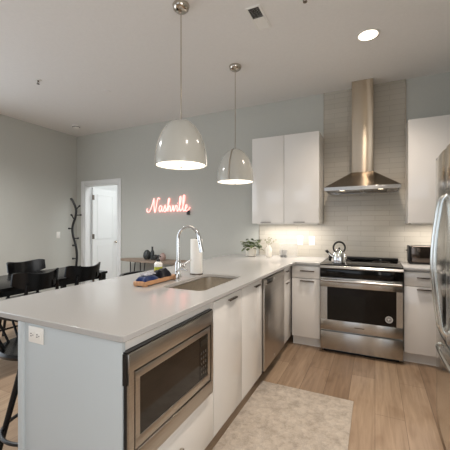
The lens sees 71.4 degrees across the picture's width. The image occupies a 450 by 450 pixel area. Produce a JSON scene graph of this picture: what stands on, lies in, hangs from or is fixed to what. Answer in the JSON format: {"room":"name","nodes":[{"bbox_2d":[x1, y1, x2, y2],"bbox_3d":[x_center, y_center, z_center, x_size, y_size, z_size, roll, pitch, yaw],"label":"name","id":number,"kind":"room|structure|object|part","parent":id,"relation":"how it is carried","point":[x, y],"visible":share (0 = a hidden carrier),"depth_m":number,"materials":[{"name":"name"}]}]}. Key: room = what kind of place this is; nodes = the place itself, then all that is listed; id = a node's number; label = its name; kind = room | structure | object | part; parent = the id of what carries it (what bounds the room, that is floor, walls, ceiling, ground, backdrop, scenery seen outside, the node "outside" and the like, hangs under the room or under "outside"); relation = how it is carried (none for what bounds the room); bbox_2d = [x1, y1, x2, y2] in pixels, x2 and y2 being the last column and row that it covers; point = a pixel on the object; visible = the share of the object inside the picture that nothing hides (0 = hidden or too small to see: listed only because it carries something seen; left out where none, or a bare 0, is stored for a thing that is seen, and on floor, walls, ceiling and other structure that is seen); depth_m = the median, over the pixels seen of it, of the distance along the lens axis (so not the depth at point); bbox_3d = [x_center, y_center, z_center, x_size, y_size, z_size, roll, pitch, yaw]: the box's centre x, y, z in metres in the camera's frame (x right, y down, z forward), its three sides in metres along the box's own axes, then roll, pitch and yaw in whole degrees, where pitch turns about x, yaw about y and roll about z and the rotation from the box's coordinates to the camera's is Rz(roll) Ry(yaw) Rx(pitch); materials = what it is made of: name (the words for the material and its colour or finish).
{"room":"kitchen","nodes":[
{"label":"kitchen","id":0,"kind":"room"},
{"bbox_2d":[0,114,76,299],"bbox_3d":[-4.957,-0.155,1.366,0.120,2.970,10.180,0,0,26],"label":"wall","id":1,"kind":"structure","parent":0,"point":[38,164],"depth_m":5.13,"materials":[{"name":"paint"}]},
{"bbox_2d":[93,185,116,276],"bbox_3d":[-2.438,-0.155,7.062,0.100,2.970,2.270,0,0,26],"label":"wall","id":2,"kind":"structure","parent":0,"point":[111,187],"depth_m":6.98,"materials":[{"name":"white paint"}]},
{"bbox_2d":[0,320,445,449],"bbox_3d":[-1.662,1.380,0.963,6.770,0.100,12.900,0,0,26],"label":"floor","id":3,"kind":"structure","parent":0,"point":[394,403],"depth_m":2.52,"materials":[{"name":"brown wood"}]},
{"bbox_2d":[0,295,25,449],"bbox_3d":[-1.073,0.886,1.785,0.481,0.893,0.545,0,0,19],"label":"bar stool","id":4,"kind":"object","parent":3,"relation":"on","point":[8,349],"visible":0.23,"depth_m":1.70,"materials":[{"name":"black wood"}]},
{"bbox_3d":[-1.041,0.678,1.774,0.412,0.040,0.412,0,0,19],"label":"seat","id":5,"kind":"part","parent":4,"relation":"part of","materials":[{"name":"black wood"}]},
{"bbox_3d":[-1.179,1.040,1.708,0.169,0.587,0.034,0,0,-25],"label":"leg","id":6,"kind":"part","parent":4,"relation":"part of","materials":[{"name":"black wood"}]},
{"bbox_2d":[18,321,24,449],"bbox_3d":[-0.359,0.878,2.533,0.034,0.903,2.542,0,0,26],"label":"panel","id":7,"kind":"object","parent":3,"relation":"on","point":[21,325],"visible":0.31,"depth_m":1.39,"materials":[{"name":"white paint"}]},
{"bbox_2d":[2,259,45,336],"bbox_3d":[-2.366,0.886,3.839,0.471,0.891,0.464,0,0,26],"label":"dining chair","id":8,"kind":"object","parent":3,"relation":"on","point":[37,264],"visible":0.42,"depth_m":3.95,"materials":[{"name":"black wood"}]},
{"bbox_3d":[-2.619,0.945,3.753,0.072,0.774,0.091,0,0,44],"label":"leg","id":9,"kind":"part","parent":8,"relation":"part of","materials":[{"name":"black wood"}]},
{"bbox_3d":[-2.355,0.888,3.834,0.420,0.037,0.450,0,0,26],"label":"seat","id":10,"kind":"part","parent":8,"relation":"part of","materials":[{"name":"black wood"}]},
{"bbox_3d":[-2.507,0.528,3.907,0.153,0.174,0.464,0,0,26],"label":"backrest","id":11,"kind":"part","parent":8,"relation":"part of","materials":[{"name":"black wood"}]},
{"bbox_2d":[0,268,58,331],"bbox_3d":[-1.942,0.886,3.115,0.471,0.891,0.464,0,0,26],"label":"dining chair","id":12,"kind":"object","parent":3,"relation":"on","point":[27,281],"visible":0.33,"depth_m":2.95,"materials":[{"name":"black wood"}]},
{"bbox_3d":[-1.954,0.888,3.120,0.420,0.037,0.450,0,0,26],"label":"seat","id":13,"kind":"part","parent":12,"relation":"part of","materials":[{"name":"black wood"}]},
{"bbox_3d":[-1.851,0.945,2.864,0.072,0.774,0.091,0,0,7],"label":"leg","id":14,"kind":"part","parent":12,"relation":"part of","materials":[{"name":"black wood"}]},
{"bbox_3d":[-1.802,0.528,3.048,0.153,0.174,0.464,0,0,26],"label":"backrest","id":15,"kind":"part","parent":12,"relation":"part of","materials":[{"name":"black wood"}]},
{"bbox_3d":[-1.689,0.945,3.201,0.072,0.774,0.091,0,0,44],"label":"leg","id":16,"kind":"part","parent":12,"relation":"part of","materials":[{"name":"black wood"}]},
{"bbox_2d":[0,267,107,297],"bbox_3d":[-2.234,0.955,3.333,0.810,0.750,1.780,0,0,26],"label":"dining table","id":17,"kind":"object","parent":3,"relation":"on","point":[6,290],"visible":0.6,"depth_m":3.42,"materials":[{"name":"black wood"}]},
{"bbox_2d":[25,322,124,449],"bbox_3d":[-0.628,0.878,1.275,0.565,0.903,0.020,0,0,26],"label":"end panel","id":18,"kind":"object","parent":3,"relation":"on","point":[74,388],"visible":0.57,"depth_m":1.25,"materials":[{"name":"white paint"}]},
{"bbox_2d":[29,325,43,344],"bbox_3d":[-0.815,0.474,1.347,0.098,0.070,0.010,0,0,26],"label":"power outlet","id":19,"kind":"object","parent":18,"relation":"attached to","point":[36,334],"visible":1,"depth_m":1.34,"materials":[{"name":"white plastic"}]},
{"bbox_2d":[29,331,34,338],"bbox_3d":[-0.834,0.474,1.353,0.034,0.030,0.002,0,0,26],"label":"receptacle","id":20,"kind":"object","parent":19,"relation":"attached to","point":[31,333],"depth_m":1.35,"materials":[{"name":"white plastic"}]},
{"bbox_2d":[35,332,40,339],"bbox_3d":[-0.798,0.474,1.336,0.034,0.030,0.002,0,0,26],"label":"receptacle","id":21,"kind":"object","parent":19,"relation":"attached to","point":[37,334],"depth_m":1.34,"materials":[{"name":"white plastic"}]},
{"bbox_2d":[68,198,81,285],"bbox_3d":[-2.595,0.429,5.410,0.350,1.800,0.350,0,0,26],"label":"coat rack","id":22,"kind":"object","parent":3,"relation":"on","point":[71,199],"visible":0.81,"depth_m":5.40,"materials":[{"name":"black metal"}]},
{"bbox_3d":[-2.611,0.420,5.410,0.137,1.782,0.037,0,0,0],"label":"stem","id":23,"kind":"part","parent":22,"relation":"part of","materials":[{"name":"black metal"}]},
{"bbox_2d":[64,262,101,284],"bbox_3d":[-1.709,0.886,3.624,0.471,0.891,0.464,0,0,26],"label":"dining chair","id":24,"kind":"object","parent":3,"relation":"on","point":[77,273],"visible":0.29,"depth_m":3.45,"materials":[{"name":"black wood"}]},
{"bbox_2d":[119,271,143,276],"bbox_3d":[-0.688,0.886,2.809,0.481,0.893,0.545,0,0,19],"label":"bar stool","id":25,"kind":"object","parent":3,"relation":"on","point":[133,272],"visible":0.05,"depth_m":2.90,"materials":[{"name":"black metal"}]},
{"bbox_2d":[121,258,188,271],"bbox_3d":[-0.945,0.933,4.739,1.600,0.797,0.330,0,0,26],"label":"console table","id":26,"kind":"object","parent":3,"relation":"on","point":[140,260],"visible":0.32,"depth_m":4.72,"materials":[{"name":"brown wood"}]},
{"bbox_2d":[143,250,149,259],"bbox_3d":[-1.209,0.460,4.859,0.124,0.150,0.124,0,0,26],"label":"vase","id":27,"kind":"object","parent":26,"relation":"on","point":[146,255],"visible":0.91,"depth_m":4.81,"materials":[{"name":"ceramic"}]},
{"bbox_2d":[150,247,153,259],"bbox_3d":[-1.124,0.434,4.841,0.064,0.200,0.064,0,0,26],"label":"bottle vase","id":28,"kind":"object","parent":26,"relation":"on","point":[152,250],"visible":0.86,"depth_m":4.82,"materials":[{"name":"ceramic"}]},
{"bbox_2d":[159,253,165,259],"bbox_3d":[-0.943,0.478,4.743,0.100,0.112,0.100,0,0,26],"label":"vase","id":29,"kind":"object","parent":26,"relation":"on","point":[163,256],"visible":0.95,"depth_m":4.71,"materials":[{"name":"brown ceramic"}]},
{"bbox_2d":[125,302,212,449],"bbox_3d":[-0.449,0.878,1.589,0.577,0.903,0.701,0,0,26],"label":"base cabinet","id":30,"kind":"object","parent":3,"relation":"on","point":[196,432],"visible":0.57,"depth_m":1.58,"materials":[{"name":"white paint"}]},
{"bbox_2d":[122,309,212,449],"bbox_3d":[-0.430,0.698,1.545,0.490,0.459,0.672,0,0,26],"label":"microwave","id":31,"kind":"object","parent":30,"relation":"in","point":[167,376],"visible":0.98,"depth_m":1.35,"materials":[{"name":"silver metal"}]},
{"bbox_3d":[-0.119,0.694,1.653,0.012,0.224,0.085,0,0,26],"label":"control panel","id":32,"kind":"part","parent":31,"relation":"part of","materials":[{"name":"black glass"}]},
{"bbox_3d":[-0.226,1.078,1.483,0.019,0.280,0.695,0,0,26],"label":"drawer","id":33,"kind":"part","parent":30,"relation":"part of","materials":[{"name":"white paint"}]},
{"bbox_2d":[204,279,261,449],"bbox_3d":[-0.118,0.878,2.295,0.563,0.903,0.853,0,0,26],"label":"base cabinet","id":34,"kind":"object","parent":3,"relation":"on","point":[237,316],"visible":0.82,"depth_m":2.06,"materials":[{"name":"white paint"}]},
{"bbox_3d":[0.019,0.831,1.994,0.019,0.774,0.422,0,0,26],"label":"door","id":35,"kind":"part","parent":34,"relation":"part of","materials":[{"name":"white paint"}]},
{"bbox_3d":[0.203,0.831,2.377,0.019,0.774,0.421,0,0,26],"label":"door","id":36,"kind":"part","parent":34,"relation":"part of","materials":[{"name":"white paint"}]},
{"bbox_2d":[254,270,283,383],"bbox_3d":[0.216,0.887,2.973,0.541,0.885,0.650,0,0,26],"label":"dishwasher","id":37,"kind":"object","parent":3,"relation":"on","point":[272,285],"visible":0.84,"depth_m":2.78,"materials":[{"name":"silver metal"}]},
{"bbox_3d":[0.449,0.830,2.871,0.030,0.760,0.630,0,0,26],"label":"door","id":38,"kind":"part","parent":37,"relation":"part of","materials":[{"name":"metal"}]},
{"bbox_2d":[212,381,352,449],"bbox_3d":[0.211,1.325,1.609,0.720,0.008,1.985,0,0,26],"label":"runner rug","id":39,"kind":"object","parent":3,"relation":"on","point":[275,416],"visible":1,"depth_m":2.08,"materials":[{"name":"beige carpet"}]},
{"bbox_2d":[283,266,291,343],"bbox_3d":[0.553,0.878,3.696,0.563,0.903,0.935,0,0,26],"label":"base cabinet","id":40,"kind":"object","parent":3,"relation":"on","point":[287,271],"visible":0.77,"depth_m":3.31,"materials":[{"name":"white paint"}]},
{"bbox_2d":[0,253,327,341],"bbox_3d":[0.012,0.414,2.715,1.276,0.025,3.191,0,0,26],"label":"countertop","id":41,"kind":"structure","parent":40,"relation":"on","point":[115,309],"depth_m":1.69,"materials":[{"name":"stone"}]},
{"bbox_2d":[133,274,174,286],"bbox_3d":[-0.480,0.385,2.195,0.098,0.033,0.365,0,0,26],"label":"serving board","id":42,"kind":"object","parent":41,"relation":"on","point":[135,283],"visible":0.7,"depth_m":2.08,"materials":[{"name":"brown wood"}]},
{"bbox_2d":[136,275,157,281],"bbox_3d":[-0.523,0.353,2.108,0.092,0.030,0.148,0,0,26],"label":"cloth","id":43,"kind":"object","parent":42,"relation":"on","point":[149,277],"visible":0.94,"depth_m":2.06,"materials":[{"name":"blue fabric"}]},
{"bbox_2d":[139,272,155,275],"bbox_3d":[-0.524,0.327,2.125,0.067,0.018,0.112,0,0,26],"label":"cloth","id":44,"kind":"object","parent":43,"relation":"on","point":[146,273],"visible":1,"depth_m":2.09,"materials":[{"name":"white fabric"}]},
{"bbox_2d":[153,268,170,277],"bbox_3d":[-0.460,0.339,2.237,0.094,0.060,0.141,0,0,26],"label":"cloth","id":45,"kind":"object","parent":42,"relation":"on","point":[163,272],"visible":0.87,"depth_m":2.20,"materials":[{"name":"black fabric"}]},
{"bbox_2d":[154,255,161,270],"bbox_3d":[-0.500,0.312,2.346,0.062,0.179,0.062,0,0,4],"label":"soap bottle","id":46,"kind":"object","parent":41,"relation":"on","point":[157,265],"visible":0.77,"depth_m":2.32,"materials":[{"name":"white plastic"}]},
{"bbox_2d":[174,268,186,280],"bbox_3d":[-0.324,0.356,2.268,0.104,0.090,0.048,0,0,26],"label":"soap pump","id":47,"kind":"object","parent":41,"relation":"on","point":[177,278],"visible":1,"depth_m":2.26,"materials":[{"name":"silver metal"}]},
{"bbox_3d":[-0.315,0.337,2.271,0.091,0.052,0.017,0,0,13],"label":"spout","id":48,"kind":"part","parent":47,"relation":"part of","materials":[{"name":"silver metal"}]},
{"bbox_2d":[175,225,203,277],"bbox_3d":[-0.255,0.201,2.404,0.256,0.402,0.134,0,0,26],"label":"kitchen faucet","id":49,"kind":"object","parent":41,"relation":"on","point":[178,264],"visible":0.92,"depth_m":2.39,"materials":[{"name":"silver metal"}]},
{"bbox_3d":[-0.322,0.301,2.466,0.109,0.068,0.057,0,0,-35],"label":"lever","id":50,"kind":"part","parent":49,"relation":"part of","materials":[{"name":"silver metal"}]},
{"bbox_3d":[-0.278,0.141,2.373,0.209,0.282,0.025,0,0,26],"label":"spout","id":51,"kind":"part","parent":49,"relation":"part of","materials":[{"name":"silver metal"}]},
{"bbox_2d":[190,238,202,274],"bbox_3d":[-0.233,0.253,2.557,0.108,0.298,0.108,0,0,26],"label":"paper towel roll","id":52,"kind":"object","parent":41,"relation":"on","point":[195,256],"visible":0.95,"depth_m":2.51,"materials":[{"name":"white paper"}]},
{"bbox_2d":[171,277,233,290],"bbox_3d":[-0.142,0.528,2.244,0.339,0.199,0.644,0,0,26],"label":"sink","id":53,"kind":"object","parent":41,"relation":"in","point":[205,283],"visible":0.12,"depth_m":2.51,"materials":[{"name":"metal"}]},
{"bbox_2d":[241,238,262,256],"bbox_3d":[0.356,0.288,4.030,0.285,0.228,0.312,0,0,18],"label":"potted plant","id":54,"kind":"object","parent":41,"relation":"on","point":[250,249],"visible":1,"depth_m":3.98,"materials":[{"name":"green plant"}]},
{"bbox_3d":[0.335,0.343,4.031,0.138,0.118,0.138,0,0,26],"label":"pot","id":55,"kind":"part","parent":54,"relation":"part of","materials":[{"name":"beige ceramic"}]},
{"bbox_2d":[265,237,271,256],"bbox_3d":[0.573,0.279,3.939,0.143,0.246,0.078,0,0,-1],"label":"bud vase","id":56,"kind":"object","parent":41,"relation":"on","point":[268,248],"visible":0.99,"depth_m":3.92,"materials":[{"name":"beige ceramic"}]},
{"bbox_2d":[280,250,286,256],"bbox_3d":[0.789,0.312,3.880,0.216,0.180,0.126,0,0,26],"label":"clear container","id":57,"kind":"object","parent":41,"relation":"on","point":[283,252],"visible":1,"depth_m":3.87,"materials":[{"name":"white plastic"}]},
{"bbox_3d":[0.650,0.512,3.311,0.019,0.136,0.317,0,0,26],"label":"drawer","id":58,"kind":"part","parent":40,"relation":"part of","materials":[{"name":"white paint"}]},
{"bbox_3d":[0.650,0.901,3.311,0.019,0.633,0.317,0,0,26],"label":"door","id":59,"kind":"part","parent":40,"relation":"part of","materials":[{"name":"white paint"}]},
{"bbox_2d":[292,264,320,346],"bbox_3d":[0.999,0.878,3.659,0.306,0.903,0.626,0,0,26],"label":"base cabinet","id":60,"kind":"object","parent":3,"relation":"on","point":[306,328],"visible":0.88,"depth_m":3.40,"materials":[{"name":"white paint"}]},
{"bbox_3d":[0.879,0.511,3.409,0.300,0.134,0.019,0,0,26],"label":"drawer","id":61,"kind":"part","parent":60,"relation":"part of","materials":[{"name":"white paint"}]},
{"bbox_2d":[320,256,403,361],"bbox_3d":[1.467,0.852,3.383,0.765,0.956,0.700,0,0,26],"label":"range","id":62,"kind":"object","parent":3,"relation":"on","point":[361,298],"visible":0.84,"depth_m":3.12,"materials":[{"name":"metal"}]},
{"bbox_2d":[325,241,346,263],"bbox_3d":[1.194,0.287,3.359,0.217,0.232,0.158,0,0,26],"label":"tea kettle","id":63,"kind":"object","parent":62,"relation":"on","point":[338,256],"visible":1,"depth_m":3.30,"materials":[{"name":"silver metal"}]},
{"bbox_3d":[1.221,0.233,3.346,0.130,0.123,0.061,0,0,26],"label":"handle","id":64,"kind":"part","parent":63,"relation":"part of","materials":[{"name":"black plastic"}]},
{"bbox_3d":[1.328,0.568,3.093,0.737,0.030,0.057,0,0,26],"label":"handle","id":65,"kind":"part","parent":62,"relation":"part of","materials":[{"name":"metal"}]},
{"bbox_3d":[1.350,1.194,3.137,0.757,0.183,0.033,0,0,26],"label":"drawer","id":66,"kind":"part","parent":62,"relation":"part of","materials":[{"name":"metal"}]},
{"bbox_3d":[1.349,0.815,3.135,0.757,0.541,0.037,0,0,26],"label":"door","id":67,"kind":"part","parent":62,"relation":"part of","materials":[{"name":"metal"}]},
{"bbox_3d":[1.347,0.495,3.133,0.759,0.086,0.045,0,0,26],"label":"control panel","id":68,"kind":"part","parent":62,"relation":"part of","materials":[{"name":"black glass"}]},
{"bbox_2d":[320,258,403,268],"bbox_3d":[1.481,0.409,3.412,0.765,0.010,0.635,0,0,26],"label":"cooktop","id":69,"kind":"object","parent":62,"relation":"in","point":[359,263],"depth_m":3.28,"materials":[{"name":"black glass"}]},
{"bbox_2d":[328,256,397,260],"bbox_3d":[1.600,0.389,3.661,0.741,0.030,0.082,0,0,26],"label":"vent","id":70,"kind":"object","parent":62,"relation":"attached to","point":[348,257],"depth_m":3.60,"materials":[{"name":"black metal"}]},
{"bbox_2d":[403,269,435,365],"bbox_3d":[2.251,0.878,3.060,0.915,0.903,0.626,0,0,26],"label":"base cabinet","id":71,"kind":"object","parent":3,"relation":"on","point":[419,321],"visible":0.62,"depth_m":2.95,"materials":[{"name":"white paint"}]},
{"bbox_2d":[399,261,429,270],"bbox_3d":[2.251,0.414,3.060,0.921,0.025,0.634,0,0,26],"label":"countertop","id":72,"kind":"structure","parent":71,"relation":"on","point":[417,267],"depth_m":3.03,"materials":[{"name":"stone"}]},
{"bbox_2d":[406,245,430,264],"bbox_3d":[2.058,0.308,3.261,0.306,0.188,0.176,0,0,26],"label":"toaster","id":73,"kind":"object","parent":72,"relation":"on","point":[416,254],"visible":0.63,"depth_m":3.21,"materials":[{"name":"silver metal"}]},
{"bbox_3d":[1.921,0.511,2.910,0.444,0.134,0.019,0,0,26],"label":"drawer","id":74,"kind":"part","parent":71,"relation":"part of","materials":[{"name":"white paint"}]},
{"bbox_2d":[430,144,449,449],"bbox_3d":[1.604,0.432,1.668,0.850,1.795,0.915,0,0,26],"label":"refrigerator","id":75,"kind":"object","parent":3,"relation":"on","point":[440,238],"visible":1,"depth_m":1.85,"materials":[{"name":"grey metal"}]},
{"bbox_3d":[1.277,0.230,1.880,0.077,0.816,0.020,0,0,26],"label":"handle","id":76,"kind":"part","parent":75,"relation":"part of","materials":[{"name":"metal"}]},
{"bbox_3d":[1.234,0.230,1.790,0.077,0.816,0.020,0,0,26],"label":"handle","id":77,"kind":"part","parent":75,"relation":"part of","materials":[{"name":"metal"}]},
{"bbox_3d":[1.415,0.115,2.014,0.078,1.120,0.456,0,0,26],"label":"door","id":78,"kind":"part","parent":75,"relation":"part of","materials":[{"name":"metal"}]},
{"bbox_3d":[1.316,0.985,1.806,0.078,0.600,0.915,0,0,26],"label":"freezer drawer","id":79,"kind":"part","parent":75,"relation":"part of","materials":[{"name":"metal"}]},
{"bbox_3d":[1.225,0.745,1.732,0.046,0.020,0.545,0,0,24],"label":"handle","id":80,"kind":"part","parent":75,"relation":"part of","materials":[{"name":"metal"}]},
{"bbox_3d":[1.216,0.115,1.599,0.078,1.120,0.456,0,0,26],"label":"door","id":81,"kind":"part","parent":75,"relation":"part of","materials":[{"name":"metal"}]},
{"bbox_2d":[0,0,449,136],"bbox_3d":[-1.662,-1.690,0.963,6.770,0.100,12.900,0,0,26],"label":"ceiling","id":82,"kind":"structure","parent":0,"point":[78,50],"depth_m":2.98,"materials":[{"name":"paint"}]},
{"bbox_2d":[72,125,80,128],"bbox_3d":[-2.462,-1.617,5.183,0.140,0.044,0.140,0,0,26],"label":"smoke detector","id":83,"kind":"object","parent":82,"relation":"attached to","point":[73,126],"visible":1,"depth_m":5.14,"materials":[{"name":"white plastic"}]},
{"bbox_2d":[154,0,206,169],"bbox_3d":[-0.328,-1.031,2.334,0.378,1.217,0.378,0,0,26],"label":"pendant lamp","id":84,"kind":"object","parent":82,"relation":"hanging from","point":[180,145],"visible":1,"depth_m":2.21,"materials":[{"name":"silver metal"}]},
{"bbox_3d":[-0.328,-0.613,2.334,0.378,0.342,0.378,0,0,26],"label":"lamp shade","id":85,"kind":"part","parent":84,"relation":"part of","materials":[{"name":"white metal"}]},
{"bbox_2d":[156,161,204,169],"bbox_3d":[-0.328,-0.447,2.334,0.364,0.010,0.364,0,0,26],"label":"diffuser","id":86,"kind":"object","parent":84,"relation":"attached to","point":[173,165],"depth_m":2.32,"materials":[{"name":"white"}]},
{"bbox_3d":[-0.328,-1.188,2.334,0.009,0.803,0.009,0,0,26],"label":"stem","id":87,"kind":"part","parent":84,"relation":"part of","materials":[{"name":"silver metal"}]},
{"bbox_2d":[217,63,253,184],"bbox_3d":[0.105,-1.031,3.228,0.378,1.217,0.386,0,0,26],"label":"pendant lamp","id":88,"kind":"object","parent":82,"relation":"hanging from","point":[235,167],"visible":1,"depth_m":3.11,"materials":[{"name":"silver metal"}]},
{"bbox_3d":[0.105,-1.188,3.228,0.009,0.803,0.009,0,0,26],"label":"stem","id":89,"kind":"part","parent":88,"relation":"part of","materials":[{"name":"silver metal"}]},
{"bbox_3d":[0.105,-0.613,3.228,0.378,0.342,0.378,0,0,26],"label":"lamp shade","id":90,"kind":"part","parent":88,"relation":"part of","materials":[{"name":"grey ceramic"}]},
{"bbox_2d":[218,180,252,183],"bbox_3d":[0.105,-0.447,3.228,0.364,0.010,0.364,0,0,26],"label":"diffuser","id":91,"kind":"object","parent":88,"relation":"attached to","point":[219,181],"depth_m":3.19,"materials":[{"name":"white"}]},
{"bbox_2d":[245,4,270,30],"bbox_3d":[0.267,-1.636,2.478,0.110,0.008,0.290,0,0,26],"label":"ceiling vent","id":92,"kind":"object","parent":82,"relation":"in","point":[256,13],"visible":1,"depth_m":2.47,"materials":[{"name":"white plastic"}]},
{"bbox_2d":[356,28,380,41],"bbox_3d":[1.236,-1.637,2.701,0.196,0.004,0.196,0,0,26],"label":"recessed light","id":93,"kind":"object","parent":82,"relation":"in","point":[369,34],"visible":1,"depth_m":2.69,"materials":[{"name":"white plastic"}]},
{"bbox_2d":[77,72,449,284],"bbox_3d":[0.053,-0.155,4.543,6.170,2.970,0.120,0,0,26],"label":"wall","id":94,"kind":"structure","parent":0,"point":[221,214],"depth_m":4.68,"materials":[{"name":"paint"}]},
{"bbox_2d":[81,178,120,283],"bbox_3d":[-2.052,0.265,5.963,1.034,2.130,0.898,0,0,26],"label":"door","id":95,"kind":"structure","parent":94,"relation":"in","point":[100,204],"depth_m":5.90,"materials":[{"name":"white paint"}]},
{"bbox_2d":[146,195,189,214],"bbox_3d":[-0.898,-0.309,4.912,0.844,0.307,0.034,0,0,26],"label":"sign","id":96,"kind":"object","parent":94,"relation":"attached to","point":[183,200],"visible":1,"depth_m":4.87,"materials":[{"name":"pink"}]},
{"bbox_2d":[252,131,322,223],"bbox_3d":[0.778,-0.546,3.915,0.820,1.077,0.359,0,0,26],"label":"upper cabinet","id":97,"kind":"object","parent":94,"relation":"attached to","point":[287,186],"visible":1,"depth_m":3.76,"materials":[{"name":"white paint"}]},
{"bbox_3d":[0.529,-0.551,3.870,0.406,1.064,0.020,0,0,26],"label":"door","id":98,"kind":"part","parent":97,"relation":"part of","materials":[{"name":"white paint"}]},
{"bbox_3d":[0.899,-0.551,3.693,0.406,1.064,0.020,0,0,26],"label":"door","id":99,"kind":"part","parent":97,"relation":"part of","materials":[{"name":"white paint"}]},
{"bbox_2d":[259,79,432,260],"bbox_3d":[1.639,-0.609,3.711,2.590,2.062,0.010,0,0,26],"label":"backsplash","id":100,"kind":"structure","parent":94,"relation":"attached to","point":[368,224],"depth_m":3.71,"materials":[{"name":"tile"}]},
{"bbox_2d":[297,236,302,244],"bbox_3d":[0.965,0.200,4.023,0.072,0.116,0.008,0,0,26],"label":"power outlet","id":101,"kind":"object","parent":100,"relation":"attached to","point":[299,238],"visible":1,"depth_m":4.02,"materials":[{"name":"white plastic"}]},
{"bbox_2d":[309,236,314,244],"bbox_3d":[1.101,0.200,3.959,0.072,0.116,0.008,0,0,26],"label":"power outlet","id":102,"kind":"object","parent":100,"relation":"attached to","point":[311,238],"visible":1,"depth_m":3.96,"materials":[{"name":"white plastic"}]},
{"bbox_2d":[324,78,400,194],"bbox_3d":[1.526,-1.006,3.493,0.740,1.266,0.475,0,0,26],"label":"range hood","id":103,"kind":"object","parent":94,"relation":"attached to","point":[362,179],"visible":1,"depth_m":3.51,"materials":[{"name":"metal"}]},
{"bbox_2d":[405,79,405,127],"bbox_3d":[1.250,-0.619,3.896,1.739,2.042,0.013,0,0,26],"label":"trim","id":104,"kind":"structure","parent":94,"relation":"attached to","point":[405,79],"depth_m":3.52,"materials":[{"name":"silver metal"}]},
{"bbox_2d":[405,115,449,223],"bbox_3d":[2.335,-0.545,3.169,0.857,1.074,0.359,0,0,26],"label":"upper cabinet","id":105,"kind":"object","parent":94,"relation":"attached to","point":[425,138],"visible":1,"depth_m":3.16,"materials":[{"name":"white paint"}]}
]}

